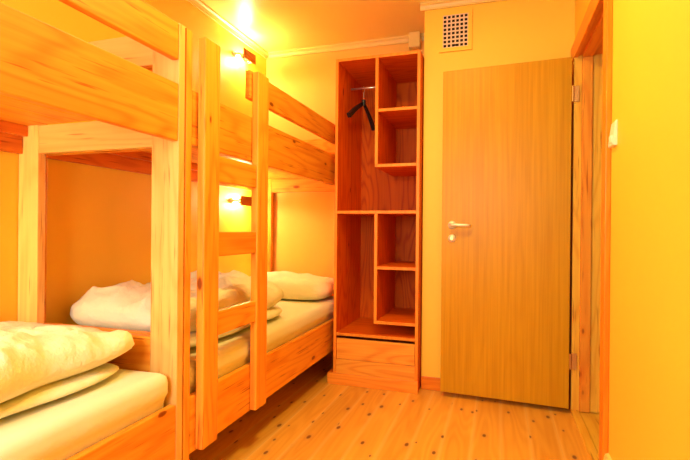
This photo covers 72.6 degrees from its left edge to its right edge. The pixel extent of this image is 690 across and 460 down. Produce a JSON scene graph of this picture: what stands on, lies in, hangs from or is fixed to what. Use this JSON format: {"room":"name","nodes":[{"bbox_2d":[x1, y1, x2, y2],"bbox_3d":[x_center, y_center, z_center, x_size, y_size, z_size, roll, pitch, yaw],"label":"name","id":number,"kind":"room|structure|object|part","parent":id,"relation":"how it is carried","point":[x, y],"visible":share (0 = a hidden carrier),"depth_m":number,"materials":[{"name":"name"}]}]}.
{"room":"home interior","nodes":[
{"label":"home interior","id":0,"kind":"room"},
{"bbox_2d":[0,0,265,324],"bbox_3d":[-1.397,-0.236,1.966,0.100,2.530,4.510,1,0,18],"label":"wall","id":1,"kind":"structure","parent":0,"point":[99,218],"depth_m":2.34,"materials":[{"name":"yellow paint"}]},
{"bbox_2d":[187,0,268,58],"bbox_3d":[-1.323,-1.478,1.943,0.032,0.046,4.310,1,0,18],"label":"trim","id":2,"kind":"structure","parent":1,"relation":"attached to","point":[198,4],"depth_m":3.40,"materials":[{"name":"beige paint"}]},
{"bbox_2d":[230,196,251,205],"bbox_3d":[-0.778,-0.218,3.544,0.096,0.069,0.175,1,0,18],"label":"wall lamp","id":3,"kind":"object","parent":1,"relation":"attached to","point":[245,200],"visible":0.95,"depth_m":3.50,"materials":[{"name":"black plastic"}]},
{"bbox_3d":[-0.762,-0.218,3.545,0.066,0.069,0.165,1,0,18],"label":"lamp shade","id":4,"kind":"part","parent":3,"relation":"part of","materials":[{"name":"brown wood"}]},
{"bbox_2d":[233,48,255,63],"bbox_3d":[-0.762,-1.315,3.561,0.096,0.069,0.175,1,0,18],"label":"wall lamp","id":5,"kind":"object","parent":1,"relation":"attached to","point":[249,57],"visible":1,"depth_m":3.54,"materials":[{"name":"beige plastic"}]},
{"bbox_3d":[-0.747,-1.315,3.561,0.066,0.069,0.165,1,0,18],"label":"lamp shade","id":6,"kind":"part","parent":5,"relation":"part of","materials":[{"name":"brown wood"}]},
{"bbox_2d":[201,0,434,51],"bbox_3d":[-0.208,-1.540,1.579,2.575,0.100,4.510,1,0,18],"label":"ceiling","id":7,"kind":"structure","parent":0,"point":[274,25],"depth_m":3.33,"materials":[{"name":"paint"}]},
{"bbox_2d":[266,41,423,357],"bbox_3d":[0.435,-0.223,3.687,2.315,2.530,0.100,1,0,18],"label":"wall","id":8,"kind":"structure","parent":0,"point":[303,222],"depth_m":3.88,"materials":[{"name":"yellow paint"}]},
{"bbox_2d":[268,33,423,58],"bbox_3d":[0.014,-1.469,3.757,1.382,0.046,0.032,1,0,18],"label":"trim","id":9,"kind":"structure","parent":8,"relation":"attached to","point":[400,39],"depth_m":3.76,"materials":[{"name":"beige paint"}]},
{"bbox_2d":[408,31,420,49],"bbox_3d":[0.526,-1.429,3.541,0.085,0.113,0.056,1,0,18],"label":"trim","id":10,"kind":"structure","parent":8,"relation":"attached to","point":[414,37],"depth_m":3.52,"materials":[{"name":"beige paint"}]},
{"bbox_2d":[189,357,589,459],"bbox_3d":[0.405,1.096,1.376,3.915,0.100,4.510,1,0,18],"label":"floor","id":11,"kind":"structure","parent":0,"point":[309,417],"depth_m":2.46,"materials":[{"name":"brown wood"}]},
{"bbox_2d":[0,0,184,459],"bbox_3d":[-1.303,0.139,0.825,0.786,1.785,2.159,1,0,18],"label":"bunk bed","id":12,"kind":"object","parent":11,"relation":"on","point":[49,74],"visible":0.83,"depth_m":1.70,"materials":[{"name":"brown wood"}]},
{"bbox_3d":[-1.295,0.137,1.939,0.108,1.785,0.035,1,0,18],"label":"post","id":13,"kind":"part","parent":12,"relation":"part of","materials":[{"name":"brown wood"}]},
{"bbox_2d":[0,369,167,459],"bbox_3d":[-1.298,0.615,0.824,0.744,0.224,2.072,1,0,18],"label":"mattress","id":14,"kind":"object","parent":12,"relation":"on","point":[61,428],"visible":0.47,"depth_m":1.35,"materials":[{"name":"white fabric"}]},
{"bbox_2d":[0,321,133,418],"bbox_3d":[-1.318,0.302,0.852,0.730,0.394,2.040,1,0,18],"label":"duvet","id":15,"kind":"object","parent":14,"relation":"on","point":[40,363],"visible":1,"depth_m":1.39,"materials":[{"name":"white fabric"}]},
{"bbox_3d":[-0.935,-0.681,0.707,0.027,0.132,2.083,1,0,18],"label":"guard rail","id":16,"kind":"part","parent":12,"relation":"part of","materials":[{"name":"brown wood"}]},
{"bbox_3d":[-0.982,0.548,1.836,0.560,0.310,0.031,1,0,18],"label":"headboard","id":17,"kind":"part","parent":12,"relation":"part of","materials":[{"name":"brown wood"}]},
{"bbox_3d":[-0.656,0.143,1.730,0.118,1.785,0.035,1,0,18],"label":"post","id":18,"kind":"part","parent":12,"relation":"part of","materials":[{"name":"brown wood"}]},
{"bbox_2d":[44,28,334,459],"bbox_3d":[-0.625,0.141,2.843,0.822,1.785,2.084,1,0,18],"label":"bunk bed","id":19,"kind":"object","parent":11,"relation":"on","point":[224,146],"visible":0.46,"depth_m":2.10,"materials":[{"name":"brown wood"}]},
{"bbox_3d":[-1.302,0.137,1.987,0.066,1.785,0.035,1,0,18],"label":"post","id":20,"kind":"part","parent":19,"relation":"part of","materials":[{"name":"brown wood"}]},
{"bbox_3d":[-0.988,0.548,1.884,0.602,0.310,0.031,1,0,18],"label":"headboard","id":21,"kind":"part","parent":19,"relation":"part of","materials":[{"name":"brown wood"}]},
{"bbox_3d":[-0.642,0.143,1.771,0.118,1.785,0.035,1,0,18],"label":"post","id":22,"kind":"part","parent":19,"relation":"part of","materials":[{"name":"brown wood"}]},
{"bbox_2d":[190,296,333,392],"bbox_3d":[-0.641,0.617,2.841,0.744,0.224,1.985,1,0,18],"label":"mattress","id":23,"kind":"object","parent":19,"relation":"on","point":[297,317],"visible":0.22,"depth_m":2.56,"materials":[{"name":"white fabric"}]},
{"bbox_2d":[70,270,282,347],"bbox_3d":[-0.809,0.367,2.447,0.710,0.274,1.037,1,0,18],"label":"duvet","id":24,"kind":"object","parent":23,"relation":"on","point":[125,305],"visible":0.32,"depth_m":2.04,"materials":[{"name":"white fabric"}]},
{"bbox_2d":[250,271,333,299],"bbox_3d":[-0.420,0.411,3.555,0.739,0.181,0.488,1,0,18],"label":"pillow","id":25,"kind":"object","parent":23,"relation":"on","point":[294,286],"visible":0.62,"depth_m":3.33,"materials":[{"name":"white fabric"}]},
{"bbox_3d":[-0.655,0.139,3.919,0.096,1.785,0.035,1,0,18],"label":"post","id":26,"kind":"part","parent":19,"relation":"part of","materials":[{"name":"brown wood"}]},
{"bbox_3d":[-0.202,-0.678,2.952,0.027,0.132,1.616,1,0,18],"label":"guard rail","id":27,"kind":"part","parent":19,"relation":"part of","materials":[{"name":"brown wood"}]},
{"bbox_2d":[327,50,423,393],"bbox_3d":[0.274,-0.056,3.366,0.614,2.194,0.602,1,0,18],"label":"wardrobe","id":28,"kind":"object","parent":11,"relation":"on","point":[378,214],"visible":0.86,"depth_m":3.30,"materials":[{"name":"brown wood"}]},
{"bbox_3d":[0.028,-0.058,3.455,0.020,2.194,0.586,1,0,18],"label":"panel","id":29,"kind":"part","parent":28,"relation":"part of","materials":[{"name":"brown wood"}]},
{"bbox_2d":[347,89,374,130],"bbox_3d":[0.133,-0.902,3.425,0.042,0.283,0.414,1,0,30],"label":"clothes hanger","id":30,"kind":"object","parent":28,"relation":"hanging from","point":[353,110],"visible":0.99,"depth_m":3.41,"materials":[{"name":"black plastic"}]},
{"bbox_3d":[0.168,-1.031,3.407,0.257,0.015,0.015,1,0,18],"label":"hanging rod","id":31,"kind":"part","parent":28,"relation":"part of","materials":[{"name":"metal"}]},
{"bbox_2d":[336,317,414,341],"bbox_3d":[0.284,0.704,3.367,0.534,0.020,0.575,1,0,18],"label":"shelf","id":32,"kind":"object","parent":28,"relation":"attached to","point":[365,327],"depth_m":3.22,"materials":[{"name":"brown wood"}]},
{"bbox_3d":[0.197,0.802,3.105,0.530,0.138,0.020,1,0,18],"label":"drawer","id":33,"kind":"part","parent":28,"relation":"part of","materials":[{"name":"brown wood"}]},
{"bbox_2d":[337,210,415,215],"bbox_3d":[0.291,-0.118,3.365,0.534,0.020,0.575,1,0,18],"label":"shelf","id":34,"kind":"object","parent":28,"relation":"attached to","point":[339,212],"depth_m":3.15,"materials":[{"name":"brown wood"}]},
{"bbox_3d":[0.301,-1.143,3.367,0.534,0.020,0.586,1,0,18],"label":"panel","id":35,"kind":"part","parent":28,"relation":"part of","materials":[{"name":"brown wood"}]},
{"bbox_3d":[0.382,-0.075,3.644,0.534,2.114,0.008,1,0,18],"label":"panel","id":36,"kind":"part","parent":28,"relation":"part of","materials":[{"name":"brown wood"}]},
{"bbox_2d":[374,307,414,326],"bbox_3d":[0.408,0.609,3.327,0.275,0.020,0.575,1,0,18],"label":"shelf","id":37,"kind":"object","parent":28,"relation":"attached to","point":[401,316],"depth_m":3.21,"materials":[{"name":"brown wood"}]},
{"bbox_2d":[375,163,416,176],"bbox_3d":[0.416,-0.423,3.325,0.277,0.020,0.575,1,0,18],"label":"shelf","id":38,"kind":"object","parent":28,"relation":"attached to","point":[396,169],"depth_m":3.20,"materials":[{"name":"brown wood"}]},
{"bbox_2d":[377,261,415,270],"bbox_3d":[0.421,0.251,3.323,0.254,0.020,0.575,1,0,18],"label":"shelf","id":39,"kind":"object","parent":28,"relation":"attached to","point":[384,265],"depth_m":3.17,"materials":[{"name":"brown wood"}]},
{"bbox_2d":[378,106,416,129],"bbox_3d":[0.429,-0.786,3.321,0.256,0.020,0.575,1,0,18],"label":"shelf","id":40,"kind":"object","parent":28,"relation":"attached to","point":[398,118],"depth_m":3.23,"materials":[{"name":"brown wood"}]},
{"bbox_3d":[0.555,-0.053,3.283,0.020,2.194,0.586,1,0,18],"label":"panel","id":41,"kind":"part","parent":28,"relation":"part of","materials":[{"name":"brown wood"}]},
{"bbox_2d":[421,0,574,377],"bbox_3d":[1.017,-0.217,3.187,0.899,2.530,0.490,1,0,18],"label":"wall","id":42,"kind":"structure","parent":0,"point":[504,32],"depth_m":3.04,"materials":[{"name":"yellow paint"}]},
{"bbox_2d":[421,376,439,390],"bbox_3d":[0.878,1.006,2.966,0.793,0.083,0.013,1,0,18],"label":"baseboard","id":43,"kind":"structure","parent":42,"relation":"attached to","point":[429,383],"depth_m":3.06,"materials":[{"name":"brown wood"}]},
{"bbox_2d":[439,8,471,52],"bbox_3d":[0.711,-1.282,3.022,0.208,0.261,0.016,1,0,18],"label":"air vent","id":44,"kind":"object","parent":42,"relation":"in","point":[455,26],"visible":1,"depth_m":3.02,"materials":[{"name":"yellow paint"}]},
{"bbox_2d":[443,13,467,47],"bbox_3d":[0.710,-1.281,3.020,0.158,0.210,0.004,1,0,18],"label":"grille","id":45,"kind":"object","parent":44,"relation":"attached to","point":[455,25],"depth_m":3.02,"materials":[{"name":"plastic"}]},
{"bbox_2d":[420,0,503,11],"bbox_3d":[0.935,-1.459,2.941,0.925,0.046,0.032,1,0,18],"label":"trim","id":46,"kind":"structure","parent":42,"relation":"attached to","point":[437,4],"depth_m":3.03,"materials":[{"name":"beige paint"}]},
{"bbox_2d":[580,412,598,454],"bbox_3d":[1.279,1.044,2.281,0.136,0.016,0.797,1,0,18],"label":"floor","id":47,"kind":"structure","parent":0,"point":[591,420],"depth_m":2.49,"materials":[{"name":"brown wood"}]},
{"bbox_2d":[575,0,689,459],"bbox_3d":[0.927,-0.214,1.207,0.160,2.530,4.510,1,0,18],"label":"wall","id":48,"kind":"structure","parent":0,"point":[649,347],"depth_m":1.39,"materials":[{"name":"yellow paint"}]},
{"bbox_2d":[440,57,578,408],"bbox_3d":[0.971,0.013,2.820,0.771,2.010,0.144,1,0,22],"label":"door","id":49,"kind":"structure","parent":48,"relation":"in","point":[506,156],"depth_m":2.80,"materials":[{"name":"brown wood"}]},
{"bbox_3d":[0.698,-0.031,2.883,0.142,0.052,0.060,1,0,22],"label":"handle","id":50,"kind":"part","parent":49,"relation":"part of","materials":[{"name":"metal"}]},
{"bbox_2d":[569,61,573,409],"bbox_3d":[1.342,0.032,2.768,0.017,2.040,0.105,1,0,18],"label":"trim","id":51,"kind":"structure","parent":48,"relation":"attached to","point":[573,61],"depth_m":2.76,"materials":[{"name":"brown wood"}]},
{"bbox_2d":[570,55,581,409],"bbox_3d":[1.330,0.004,2.700,0.041,2.055,0.030,1,0,18],"label":"trim","id":52,"kind":"structure","parent":48,"relation":"attached to","point":[577,106],"depth_m":2.69,"materials":[{"name":"brown wood"}]},
{"bbox_2d":[571,410,598,459],"bbox_3d":[1.193,1.040,2.309,0.041,0.022,0.797,1,0,18],"label":"threshold","id":53,"kind":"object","parent":48,"relation":"attached to","point":[590,448],"depth_m":2.34,"materials":[{"name":"brown wood"}]},
{"bbox_2d":[579,55,592,412],"bbox_3d":[1.372,0.005,2.677,0.053,2.055,0.048,1,0,18],"label":"trim","id":54,"kind":"structure","parent":48,"relation":"attached to","point":[587,62],"depth_m":2.65,"materials":[{"name":"brown wood"}]},
{"bbox_2d":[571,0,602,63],"bbox_3d":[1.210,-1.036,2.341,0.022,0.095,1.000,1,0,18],"label":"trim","id":55,"kind":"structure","parent":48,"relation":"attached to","point":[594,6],"depth_m":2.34,"materials":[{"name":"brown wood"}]},
{"bbox_2d":[579,3,602,56],"bbox_3d":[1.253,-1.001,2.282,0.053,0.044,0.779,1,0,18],"label":"trim","id":56,"kind":"structure","parent":48,"relation":"attached to","point":[596,38],"depth_m":2.43,"materials":[{"name":"brown wood"}]},
{"bbox_2d":[590,54,602,412],"bbox_3d":[1.494,0.006,2.644,0.200,2.055,0.036,1,0,18],"label":"trim","id":57,"kind":"structure","parent":48,"relation":"attached to","point":[597,58],"depth_m":2.65,"materials":[{"name":"brown wood"}]},
{"bbox_2d":[594,39,602,54],"bbox_3d":[1.375,-1.006,2.249,0.200,0.032,0.791,1,0,18],"label":"trim","id":58,"kind":"structure","parent":48,"relation":"attached to","point":[599,50],"depth_m":2.58,"materials":[{"name":"brown wood"}]},
{"bbox_2d":[599,0,612,459],"bbox_3d":[1.056,0.031,1.902,0.022,2.040,0.072,1,0,18],"label":"trim","id":59,"kind":"structure","parent":48,"relation":"attached to","point":[607,4],"depth_m":1.87,"materials":[{"name":"brown wood"}]},
{"bbox_2d":[603,453,611,459],"bbox_3d":[0.599,0.967,0.530,0.022,0.165,2.822,1,0,18],"label":"baseboard","id":60,"kind":"structure","parent":48,"relation":"attached to","point":[607,456],"depth_m":1.85,"materials":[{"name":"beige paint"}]},
{"bbox_2d":[608,120,617,147],"bbox_3d":[1.033,-0.370,1.813,0.019,0.097,0.077,1,0,18],"label":"light switch","id":61,"kind":"object","parent":48,"relation":"attached to","point":[612,142],"visible":1,"depth_m":1.78,"materials":[{"name":"beige plastic"}]}
]}

